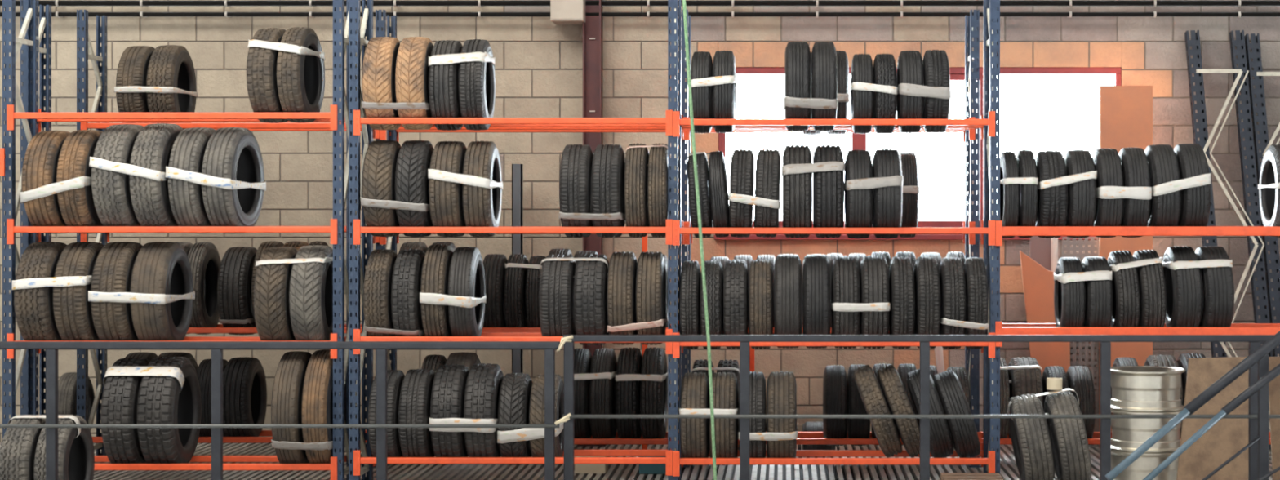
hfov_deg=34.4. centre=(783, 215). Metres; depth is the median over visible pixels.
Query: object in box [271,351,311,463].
tyre
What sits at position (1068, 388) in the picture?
tape
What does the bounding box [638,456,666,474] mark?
crate
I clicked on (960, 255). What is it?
tyre
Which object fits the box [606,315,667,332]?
tape
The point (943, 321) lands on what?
tape
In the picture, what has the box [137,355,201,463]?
tyre
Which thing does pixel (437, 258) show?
tyre
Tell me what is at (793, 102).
tape
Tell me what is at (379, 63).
tyre
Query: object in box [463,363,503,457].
tyre
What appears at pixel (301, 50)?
tape
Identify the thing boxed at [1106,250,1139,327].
tyre
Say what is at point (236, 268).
tyre
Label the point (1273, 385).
sheet
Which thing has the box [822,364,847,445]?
tyre
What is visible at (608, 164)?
tyre
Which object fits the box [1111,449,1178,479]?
alloy wheel
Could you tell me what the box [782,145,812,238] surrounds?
tyre
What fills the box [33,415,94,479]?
tyre
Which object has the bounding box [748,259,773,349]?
tyre
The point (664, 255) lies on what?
tyre
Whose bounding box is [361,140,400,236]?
tyre
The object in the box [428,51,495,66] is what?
tape
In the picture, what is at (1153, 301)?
tyre
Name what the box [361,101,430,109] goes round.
tape
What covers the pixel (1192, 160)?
tyre
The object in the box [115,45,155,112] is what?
tyre
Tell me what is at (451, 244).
tyre
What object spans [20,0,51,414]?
frame
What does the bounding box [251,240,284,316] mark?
tyre
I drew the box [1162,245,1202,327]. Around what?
tyre
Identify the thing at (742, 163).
tyre
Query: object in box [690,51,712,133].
tyre
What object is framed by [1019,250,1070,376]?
board
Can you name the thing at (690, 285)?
tyre
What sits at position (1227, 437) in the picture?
sheet
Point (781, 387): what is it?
tyre
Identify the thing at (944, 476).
wooden pallet
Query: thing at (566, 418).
cord
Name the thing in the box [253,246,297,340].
tyre
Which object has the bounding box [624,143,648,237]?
tyre
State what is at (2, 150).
frame
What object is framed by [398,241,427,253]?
tyre
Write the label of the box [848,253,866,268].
tyre
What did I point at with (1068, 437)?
tyre
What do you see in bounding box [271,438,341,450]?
tape
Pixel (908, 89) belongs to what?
tape
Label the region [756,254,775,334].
tyre
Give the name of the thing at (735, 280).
tyre
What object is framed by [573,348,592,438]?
tyre
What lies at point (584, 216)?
tape
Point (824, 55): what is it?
tyre
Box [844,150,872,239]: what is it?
tyre
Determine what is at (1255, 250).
frame
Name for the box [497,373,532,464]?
tyre
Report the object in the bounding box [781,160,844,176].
tape
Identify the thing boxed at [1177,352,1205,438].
tyre
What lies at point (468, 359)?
tyre
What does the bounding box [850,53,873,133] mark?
tyre
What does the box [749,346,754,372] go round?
upright
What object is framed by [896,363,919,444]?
tyre
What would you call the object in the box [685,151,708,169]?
tape
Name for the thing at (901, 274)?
tyre
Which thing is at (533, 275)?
tyre
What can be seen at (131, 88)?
tape
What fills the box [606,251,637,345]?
tyre
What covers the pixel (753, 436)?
tape
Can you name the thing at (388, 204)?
tape
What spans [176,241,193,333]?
tyre
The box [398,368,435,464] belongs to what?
tyre
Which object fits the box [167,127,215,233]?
tyre
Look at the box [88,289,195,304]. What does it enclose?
tape
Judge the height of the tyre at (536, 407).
0.538 m
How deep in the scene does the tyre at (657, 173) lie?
11.98 m
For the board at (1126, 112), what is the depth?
14.35 m
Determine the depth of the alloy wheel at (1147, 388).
12.05 m
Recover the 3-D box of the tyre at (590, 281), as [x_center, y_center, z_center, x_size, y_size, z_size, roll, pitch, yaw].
[-1.136,0.497,12.215,0.188,0.543,0.543,0,0,0]
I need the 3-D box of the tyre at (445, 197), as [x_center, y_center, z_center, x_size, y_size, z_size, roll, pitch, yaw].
[-1.980,-0.160,12.215,0.190,0.569,0.569,0,0,0]
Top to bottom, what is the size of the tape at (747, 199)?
0.092 m
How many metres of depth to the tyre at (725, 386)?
11.99 m
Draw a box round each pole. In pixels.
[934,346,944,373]
[1050,237,1057,272]
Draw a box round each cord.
[554,413,571,425]
[555,335,573,352]
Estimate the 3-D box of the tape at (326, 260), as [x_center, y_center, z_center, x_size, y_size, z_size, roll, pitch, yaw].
[-2.885,0.267,12.215,0.425,0.055,0.468,0,0,0]
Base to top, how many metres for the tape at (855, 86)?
0.072 m
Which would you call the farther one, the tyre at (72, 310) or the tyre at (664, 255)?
the tyre at (664, 255)
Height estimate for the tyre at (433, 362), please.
0.584 m
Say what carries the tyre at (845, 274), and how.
on the rack at (992, 230)
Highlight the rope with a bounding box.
[682,0,716,479]
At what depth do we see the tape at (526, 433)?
11.95 m
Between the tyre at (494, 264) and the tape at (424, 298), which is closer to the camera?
the tape at (424, 298)
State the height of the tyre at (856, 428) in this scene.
0.531 m
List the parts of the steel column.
plate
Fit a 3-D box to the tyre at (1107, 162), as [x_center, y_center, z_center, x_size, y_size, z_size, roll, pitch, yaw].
[1.911,-0.137,12.215,0.148,0.530,0.530,0,0,0]
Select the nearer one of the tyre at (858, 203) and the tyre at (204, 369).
the tyre at (858, 203)
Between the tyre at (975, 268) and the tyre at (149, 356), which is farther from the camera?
the tyre at (149, 356)
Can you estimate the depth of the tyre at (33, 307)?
11.96 m
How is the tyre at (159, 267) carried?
on the rack at (33, 116)
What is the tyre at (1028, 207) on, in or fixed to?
on the rack at (992, 230)
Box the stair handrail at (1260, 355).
[1105,330,1279,479]
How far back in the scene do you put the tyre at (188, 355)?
13.44 m
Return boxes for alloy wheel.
[1111,365,1185,412]
[1111,408,1182,453]
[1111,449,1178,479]
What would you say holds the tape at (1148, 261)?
attached to the tyre at (1125, 282)
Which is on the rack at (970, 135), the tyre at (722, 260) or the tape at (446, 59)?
the tyre at (722, 260)
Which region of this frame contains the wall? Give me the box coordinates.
[0,5,1279,447]
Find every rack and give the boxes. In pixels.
[2,0,356,479]
[76,9,1271,467]
[348,0,1279,479]
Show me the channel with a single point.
(517, 169)
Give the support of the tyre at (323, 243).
on the rack at (970, 135)
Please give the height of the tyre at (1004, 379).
0.569 m
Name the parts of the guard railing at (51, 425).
railing post, railing post, rail, rail, railing post, railing post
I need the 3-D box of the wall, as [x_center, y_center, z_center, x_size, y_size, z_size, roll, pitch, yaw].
[-0.500,-1.270,14.785,25.000,6.020,0.190,0,0,0]
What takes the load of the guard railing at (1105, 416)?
on the floor
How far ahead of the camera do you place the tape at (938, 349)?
14.14 m
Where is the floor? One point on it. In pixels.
(1008, 467)
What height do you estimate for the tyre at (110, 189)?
0.646 m
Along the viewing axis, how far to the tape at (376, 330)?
12.00 m
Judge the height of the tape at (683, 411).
0.043 m
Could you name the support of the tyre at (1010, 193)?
on the rack at (992, 230)
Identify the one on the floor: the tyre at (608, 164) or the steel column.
the steel column
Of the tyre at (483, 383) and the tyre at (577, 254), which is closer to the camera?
the tyre at (483, 383)
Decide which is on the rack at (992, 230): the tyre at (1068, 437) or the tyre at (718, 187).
the tyre at (718, 187)
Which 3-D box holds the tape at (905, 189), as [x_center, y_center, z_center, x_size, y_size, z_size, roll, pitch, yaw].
[0.739,-0.169,13.475,0.279,0.055,0.574,0,0,0]
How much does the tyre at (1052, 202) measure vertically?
0.519 m
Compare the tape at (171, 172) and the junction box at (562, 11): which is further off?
the junction box at (562, 11)
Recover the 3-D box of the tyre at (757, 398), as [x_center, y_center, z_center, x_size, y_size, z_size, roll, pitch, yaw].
[-0.186,1.201,12.215,0.161,0.551,0.552,0,0,1]
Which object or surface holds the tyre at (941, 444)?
on the rack at (992, 230)
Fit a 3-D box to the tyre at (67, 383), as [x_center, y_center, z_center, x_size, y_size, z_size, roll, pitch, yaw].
[-4.653,1.256,13.475,0.153,0.463,0.463,0,0,0]
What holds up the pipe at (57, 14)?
attached to the wall
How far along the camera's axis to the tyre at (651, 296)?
11.98 m
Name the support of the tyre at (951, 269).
on the rack at (992, 230)
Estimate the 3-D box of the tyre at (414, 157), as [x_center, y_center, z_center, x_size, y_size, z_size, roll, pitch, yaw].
[-2.178,-0.163,12.215,0.187,0.574,0.574,0,0,0]
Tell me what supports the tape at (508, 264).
attached to the tyre at (533, 275)
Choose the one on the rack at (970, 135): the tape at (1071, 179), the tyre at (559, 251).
the tyre at (559, 251)
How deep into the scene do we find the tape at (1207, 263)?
12.00 m
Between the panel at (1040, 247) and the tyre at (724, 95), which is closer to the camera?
the tyre at (724, 95)
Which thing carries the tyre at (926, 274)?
on the rack at (992, 230)
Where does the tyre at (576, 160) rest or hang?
on the rack at (992, 230)
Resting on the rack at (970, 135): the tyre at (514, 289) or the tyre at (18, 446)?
the tyre at (514, 289)
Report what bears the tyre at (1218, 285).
on the rack at (992, 230)
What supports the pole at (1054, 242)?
on the floor
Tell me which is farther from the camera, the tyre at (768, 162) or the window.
the window
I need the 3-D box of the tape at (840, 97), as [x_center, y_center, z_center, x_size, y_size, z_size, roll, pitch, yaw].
[0.265,-0.762,13.475,0.325,0.062,0.567,0,0,0]
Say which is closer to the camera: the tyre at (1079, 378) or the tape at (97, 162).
the tape at (97, 162)
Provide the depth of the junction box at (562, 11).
14.39 m
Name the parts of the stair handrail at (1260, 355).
rail, rail, rail, rail, handrail post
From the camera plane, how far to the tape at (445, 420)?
11.92 m
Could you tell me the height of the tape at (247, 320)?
0.038 m
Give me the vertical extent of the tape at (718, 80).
0.075 m
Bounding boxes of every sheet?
[1176,356,1248,479]
[1268,356,1279,479]
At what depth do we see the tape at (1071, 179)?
11.96 m
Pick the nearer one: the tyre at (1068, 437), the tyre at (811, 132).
the tyre at (1068, 437)
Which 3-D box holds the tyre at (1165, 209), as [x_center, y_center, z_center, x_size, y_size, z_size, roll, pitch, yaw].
[2.235,-0.154,12.215,0.184,0.542,0.542,0,0,-2]
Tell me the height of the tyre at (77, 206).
0.617 m
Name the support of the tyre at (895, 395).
on the rack at (992, 230)
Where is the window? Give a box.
[714,66,1121,239]
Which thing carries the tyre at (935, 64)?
on the rack at (992, 230)
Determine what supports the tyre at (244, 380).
on the rack at (970, 135)
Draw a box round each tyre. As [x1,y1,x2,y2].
[0,417,45,479]
[13,241,67,340]
[21,130,71,234]
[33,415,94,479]
[52,241,103,340]
[56,129,103,233]
[57,372,94,424]
[90,241,142,340]
[91,124,143,233]
[100,357,150,463]
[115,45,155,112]
[124,352,157,360]
[128,123,183,233]
[129,241,193,340]
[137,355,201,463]
[146,44,196,112]
[158,352,198,371]
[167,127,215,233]
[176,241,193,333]
[187,241,221,334]
[196,358,227,436]
[201,127,264,233]
[217,246,257,334]
[222,356,266,436]
[246,27,288,123]
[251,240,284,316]
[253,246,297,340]
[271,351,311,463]
[276,26,324,123]
[283,240,308,250]
[288,244,341,340]
[301,349,346,463]
[307,240,328,245]
[361,36,400,129]
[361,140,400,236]
[363,248,397,336]
[368,369,404,464]
[391,248,425,336]
[395,36,433,129]
[395,140,434,236]
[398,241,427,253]
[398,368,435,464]
[420,244,453,336]
[421,354,446,373]
[428,40,463,130]
[428,141,466,236]
[430,364,469,457]
[431,241,455,251]
[444,351,480,371]
[447,246,485,336]
[458,39,495,130]
[462,141,502,236]
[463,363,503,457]
[483,253,507,327]
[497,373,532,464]
[503,253,528,327]
[525,255,545,327]
[528,373,564,464]
[539,254,576,345]
[548,248,573,256]
[559,144,593,237]
[573,250,597,262]
[573,253,608,345]
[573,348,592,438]
[589,348,617,438]
[591,144,625,237]
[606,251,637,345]
[615,347,642,438]
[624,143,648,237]
[635,251,666,345]
[640,347,667,438]
[647,143,671,237]
[662,254,667,327]
[680,260,700,349]
[680,372,709,465]
[687,153,712,237]
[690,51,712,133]
[692,359,714,383]
[699,260,723,349]
[708,151,728,237]
[708,372,738,465]
[710,256,728,272]
[712,50,736,133]
[716,359,739,399]
[723,259,748,349]
[728,149,754,237]
[733,254,753,334]
[738,371,766,465]
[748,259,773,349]
[754,149,781,237]
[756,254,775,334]
[766,371,796,465]
[773,253,802,348]
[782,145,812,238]
[785,41,810,131]
[802,52,821,135]
[802,253,831,348]
[802,421,835,449]
[811,41,836,131]
[812,145,844,238]
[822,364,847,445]
[826,50,848,135]
[826,253,843,334]
[831,255,860,348]
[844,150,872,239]
[847,364,870,445]
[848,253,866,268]
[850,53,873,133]
[853,364,902,457]
[859,255,889,348]
[871,149,902,238]
[871,251,891,334]
[871,363,894,444]
[873,53,897,133]
[877,364,919,457]
[888,256,915,348]
[894,251,915,334]
[896,50,924,133]
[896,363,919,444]
[898,152,919,237]
[906,368,954,457]
[913,256,940,348]
[919,364,937,426]
[920,252,942,266]
[922,49,950,133]
[933,369,980,457]
[938,257,965,348]
[946,251,965,265]
[946,366,969,407]
[963,257,988,348]
[1000,151,1019,238]
[1000,357,1009,444]
[1007,356,1043,438]
[1008,393,1054,479]
[1016,150,1037,237]
[1035,151,1067,238]
[1042,365,1068,409]
[1044,391,1091,479]
[1053,257,1085,327]
[1063,150,1096,237]
[1066,365,1094,444]
[1081,256,1112,327]
[1092,148,1123,237]
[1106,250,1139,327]
[1111,356,1137,398]
[1118,147,1150,237]
[1133,249,1166,327]
[1143,354,1183,433]
[1144,144,1181,226]
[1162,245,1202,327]
[1173,143,1210,226]
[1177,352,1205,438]
[1195,245,1234,327]
[1258,144,1279,236]
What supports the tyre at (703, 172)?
on the rack at (992, 230)
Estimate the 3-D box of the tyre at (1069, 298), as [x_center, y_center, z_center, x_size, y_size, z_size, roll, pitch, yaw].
[1.696,0.486,12.215,0.142,0.482,0.482,0,0,1]
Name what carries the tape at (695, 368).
attached to the tyre at (722, 363)
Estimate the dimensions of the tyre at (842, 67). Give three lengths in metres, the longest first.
0.569 x 0.569 x 0.152 m
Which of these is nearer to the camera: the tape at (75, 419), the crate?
the tape at (75, 419)
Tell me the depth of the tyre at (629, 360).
13.22 m
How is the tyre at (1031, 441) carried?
on the floor
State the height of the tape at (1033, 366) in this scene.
0.121 m
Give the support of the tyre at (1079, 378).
on the rack at (970, 135)
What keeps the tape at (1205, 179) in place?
attached to the tyre at (1165, 209)
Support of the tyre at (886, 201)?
on the rack at (992, 230)
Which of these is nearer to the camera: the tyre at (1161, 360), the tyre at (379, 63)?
the tyre at (379, 63)
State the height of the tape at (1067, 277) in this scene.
0.081 m
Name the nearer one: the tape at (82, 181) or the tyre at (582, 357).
the tape at (82, 181)
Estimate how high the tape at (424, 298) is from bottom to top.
0.090 m
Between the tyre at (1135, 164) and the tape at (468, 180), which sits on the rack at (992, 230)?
the tyre at (1135, 164)
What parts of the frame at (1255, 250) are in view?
post, post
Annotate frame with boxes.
[0,148,4,176]
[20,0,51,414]
[1184,30,1272,449]
[1244,33,1279,356]
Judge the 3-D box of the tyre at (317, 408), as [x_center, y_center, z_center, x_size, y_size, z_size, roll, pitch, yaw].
[-2.722,1.145,12.215,0.161,0.699,0.699,0,0,0]
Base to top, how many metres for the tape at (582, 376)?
0.057 m
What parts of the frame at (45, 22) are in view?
post, post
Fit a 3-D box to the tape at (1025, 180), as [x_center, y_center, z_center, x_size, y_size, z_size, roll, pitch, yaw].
[1.384,-0.204,12.215,0.211,0.044,0.524,0,0,0]
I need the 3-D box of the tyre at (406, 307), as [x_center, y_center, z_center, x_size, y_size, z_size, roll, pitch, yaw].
[-2.212,0.480,12.215,0.160,0.568,0.568,0,0,0]
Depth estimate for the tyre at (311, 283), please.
11.97 m
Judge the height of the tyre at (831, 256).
0.541 m
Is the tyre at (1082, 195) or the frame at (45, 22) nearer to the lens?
the tyre at (1082, 195)
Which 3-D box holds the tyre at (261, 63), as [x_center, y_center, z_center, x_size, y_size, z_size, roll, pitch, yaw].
[-3.036,-0.834,12.221,0.179,0.562,0.563,0,0,5]
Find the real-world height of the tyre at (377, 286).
0.566 m
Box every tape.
[7,414,80,438]
[11,275,92,289]
[19,176,91,203]
[88,156,167,181]
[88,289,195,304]
[103,366,184,392]
[114,85,197,97]
[165,166,266,191]
[218,318,255,324]
[247,39,325,61]
[255,257,333,266]
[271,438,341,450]
[360,197,429,211]
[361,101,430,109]
[364,324,424,335]
[419,292,486,307]
[427,168,502,190]
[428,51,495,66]
[429,417,497,433]
[497,422,564,443]
[504,262,542,269]
[539,257,608,277]
[559,211,625,220]
[573,371,616,380]
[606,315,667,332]
[615,368,667,382]
[624,144,667,165]
[679,407,738,414]
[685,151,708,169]
[690,75,737,87]
[690,367,739,373]
[728,192,780,208]
[737,425,797,440]
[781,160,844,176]
[783,96,837,112]
[810,93,849,102]
[831,302,890,311]
[844,175,902,190]
[849,82,897,94]
[897,83,951,99]
[902,186,919,194]
[940,317,988,329]
[1000,177,1038,184]
[1000,364,1043,382]
[1008,387,1079,420]
[1037,170,1097,189]
[1053,270,1112,284]
[1096,186,1151,199]
[1109,256,1162,271]
[1151,173,1211,195]
[1161,259,1232,270]
[1257,182,1279,189]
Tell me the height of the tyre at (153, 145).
0.651 m
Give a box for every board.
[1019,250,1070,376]
[1099,85,1152,448]
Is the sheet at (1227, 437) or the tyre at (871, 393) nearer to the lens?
the sheet at (1227, 437)
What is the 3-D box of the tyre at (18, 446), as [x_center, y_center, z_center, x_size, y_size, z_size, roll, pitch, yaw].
[-4.050,1.345,11.050,0.187,0.549,0.549,0,0,1]
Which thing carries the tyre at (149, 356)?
on the rack at (970, 135)
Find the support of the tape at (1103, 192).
attached to the tyre at (1135, 164)
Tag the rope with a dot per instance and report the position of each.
(712, 413)
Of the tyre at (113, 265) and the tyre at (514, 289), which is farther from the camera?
the tyre at (514, 289)
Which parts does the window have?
sill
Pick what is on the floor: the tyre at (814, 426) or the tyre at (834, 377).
the tyre at (814, 426)
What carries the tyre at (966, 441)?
on the rack at (992, 230)
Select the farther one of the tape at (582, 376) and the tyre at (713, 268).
the tape at (582, 376)
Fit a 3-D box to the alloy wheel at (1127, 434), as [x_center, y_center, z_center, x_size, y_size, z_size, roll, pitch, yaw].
[2.150,1.263,12.220,0.474,0.236,0.474,0,0,0]
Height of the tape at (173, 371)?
0.163 m
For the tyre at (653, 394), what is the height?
0.625 m
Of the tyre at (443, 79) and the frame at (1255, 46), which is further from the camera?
the frame at (1255, 46)
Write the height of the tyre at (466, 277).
0.578 m
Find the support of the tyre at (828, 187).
on the rack at (992, 230)
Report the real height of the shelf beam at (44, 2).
0.052 m
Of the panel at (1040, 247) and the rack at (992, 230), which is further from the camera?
the panel at (1040, 247)
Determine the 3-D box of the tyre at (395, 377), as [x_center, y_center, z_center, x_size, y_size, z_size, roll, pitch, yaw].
[-2.343,1.194,12.215,0.174,0.558,0.558,0,0,-1]
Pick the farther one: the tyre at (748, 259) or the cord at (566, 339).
the tyre at (748, 259)
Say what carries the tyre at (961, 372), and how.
on the rack at (970, 135)
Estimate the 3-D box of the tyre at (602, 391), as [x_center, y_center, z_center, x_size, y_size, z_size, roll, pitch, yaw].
[-1.178,1.179,13.475,0.157,0.623,0.623,0,0,-1]
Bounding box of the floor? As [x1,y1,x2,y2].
[0,442,1272,479]
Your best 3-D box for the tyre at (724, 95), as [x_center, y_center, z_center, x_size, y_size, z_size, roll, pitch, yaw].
[-0.355,-0.737,12.215,0.133,0.490,0.490,0,0,-1]
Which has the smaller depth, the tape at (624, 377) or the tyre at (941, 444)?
the tyre at (941, 444)
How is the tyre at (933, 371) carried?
on the rack at (970, 135)
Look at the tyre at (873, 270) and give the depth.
11.98 m
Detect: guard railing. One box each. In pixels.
[0,341,559,479]
[562,334,1279,479]
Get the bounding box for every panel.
[1030,235,1050,271]
[1062,236,1098,447]
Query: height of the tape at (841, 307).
0.054 m
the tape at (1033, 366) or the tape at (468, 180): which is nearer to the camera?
the tape at (468, 180)
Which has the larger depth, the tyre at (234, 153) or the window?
the window
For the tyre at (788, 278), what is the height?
0.560 m
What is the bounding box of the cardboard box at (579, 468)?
[574,456,608,473]
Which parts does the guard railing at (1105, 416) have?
railing post, railing post, rail, rail, railing post, railing post, railing post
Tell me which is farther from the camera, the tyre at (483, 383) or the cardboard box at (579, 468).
the cardboard box at (579, 468)
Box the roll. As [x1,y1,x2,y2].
[1046,377,1062,390]
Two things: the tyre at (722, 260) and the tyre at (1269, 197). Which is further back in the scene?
the tyre at (722, 260)
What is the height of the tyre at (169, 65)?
0.578 m
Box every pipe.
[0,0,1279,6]
[0,11,1279,17]
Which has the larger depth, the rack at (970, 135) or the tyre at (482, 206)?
the rack at (970, 135)
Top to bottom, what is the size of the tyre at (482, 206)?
0.568 m
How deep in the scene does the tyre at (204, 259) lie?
13.35 m
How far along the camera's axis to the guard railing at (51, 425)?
10.38 m
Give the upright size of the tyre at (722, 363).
0.554 m
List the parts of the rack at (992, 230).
post, post, post, post, post, post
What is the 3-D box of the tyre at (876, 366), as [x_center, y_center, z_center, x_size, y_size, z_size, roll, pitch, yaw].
[0.650,1.235,13.475,0.154,0.535,0.535,0,0,1]
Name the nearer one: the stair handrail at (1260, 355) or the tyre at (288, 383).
the stair handrail at (1260, 355)
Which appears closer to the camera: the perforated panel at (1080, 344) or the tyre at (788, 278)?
the tyre at (788, 278)
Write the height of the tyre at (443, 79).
0.536 m
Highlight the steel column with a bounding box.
[577,0,606,446]
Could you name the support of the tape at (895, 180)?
attached to the tyre at (858, 203)
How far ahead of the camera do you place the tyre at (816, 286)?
11.97 m
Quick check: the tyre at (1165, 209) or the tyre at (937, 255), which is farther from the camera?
the tyre at (937, 255)
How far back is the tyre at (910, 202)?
13.24 m
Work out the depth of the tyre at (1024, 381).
13.26 m
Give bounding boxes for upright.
[641,234,647,448]
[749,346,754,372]
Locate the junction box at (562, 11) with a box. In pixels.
[550,0,585,24]
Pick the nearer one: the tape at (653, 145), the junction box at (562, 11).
the tape at (653, 145)
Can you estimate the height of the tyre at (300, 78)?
0.566 m
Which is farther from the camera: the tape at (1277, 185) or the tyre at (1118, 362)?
the tyre at (1118, 362)
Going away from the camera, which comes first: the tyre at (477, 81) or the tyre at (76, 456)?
the tyre at (76, 456)
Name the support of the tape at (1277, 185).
attached to the tyre at (1269, 197)
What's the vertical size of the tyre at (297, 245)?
0.609 m
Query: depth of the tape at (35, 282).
11.91 m
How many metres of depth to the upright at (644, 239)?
14.28 m
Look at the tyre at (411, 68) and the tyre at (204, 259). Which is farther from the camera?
the tyre at (204, 259)
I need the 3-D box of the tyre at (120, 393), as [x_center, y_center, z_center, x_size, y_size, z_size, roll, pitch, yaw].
[-3.872,1.171,12.215,0.203,0.655,0.655,0,0,0]
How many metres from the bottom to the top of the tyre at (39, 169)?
0.612 m
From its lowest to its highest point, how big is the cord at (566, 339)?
0.086 m
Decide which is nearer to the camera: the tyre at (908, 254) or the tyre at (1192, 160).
the tyre at (1192, 160)
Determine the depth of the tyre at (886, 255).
13.38 m
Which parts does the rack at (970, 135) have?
post, post, post, post, post, post, post, post, foot plate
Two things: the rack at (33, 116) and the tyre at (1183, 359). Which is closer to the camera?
the rack at (33, 116)
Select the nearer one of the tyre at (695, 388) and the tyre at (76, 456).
the tyre at (76, 456)
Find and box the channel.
[511,164,523,373]
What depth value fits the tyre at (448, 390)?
11.98 m
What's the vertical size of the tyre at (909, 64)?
0.490 m
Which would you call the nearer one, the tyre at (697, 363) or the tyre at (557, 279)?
the tyre at (557, 279)
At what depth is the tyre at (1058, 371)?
13.37 m
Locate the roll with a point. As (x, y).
(1052, 383)
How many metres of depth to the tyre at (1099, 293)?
12.00 m
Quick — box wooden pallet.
[940,472,1004,479]
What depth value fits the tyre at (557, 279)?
11.98 m
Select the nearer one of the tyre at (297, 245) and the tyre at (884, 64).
the tyre at (884, 64)
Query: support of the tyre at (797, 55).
on the rack at (992, 230)
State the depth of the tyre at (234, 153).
12.01 m
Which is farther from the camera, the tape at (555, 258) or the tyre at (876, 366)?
the tyre at (876, 366)

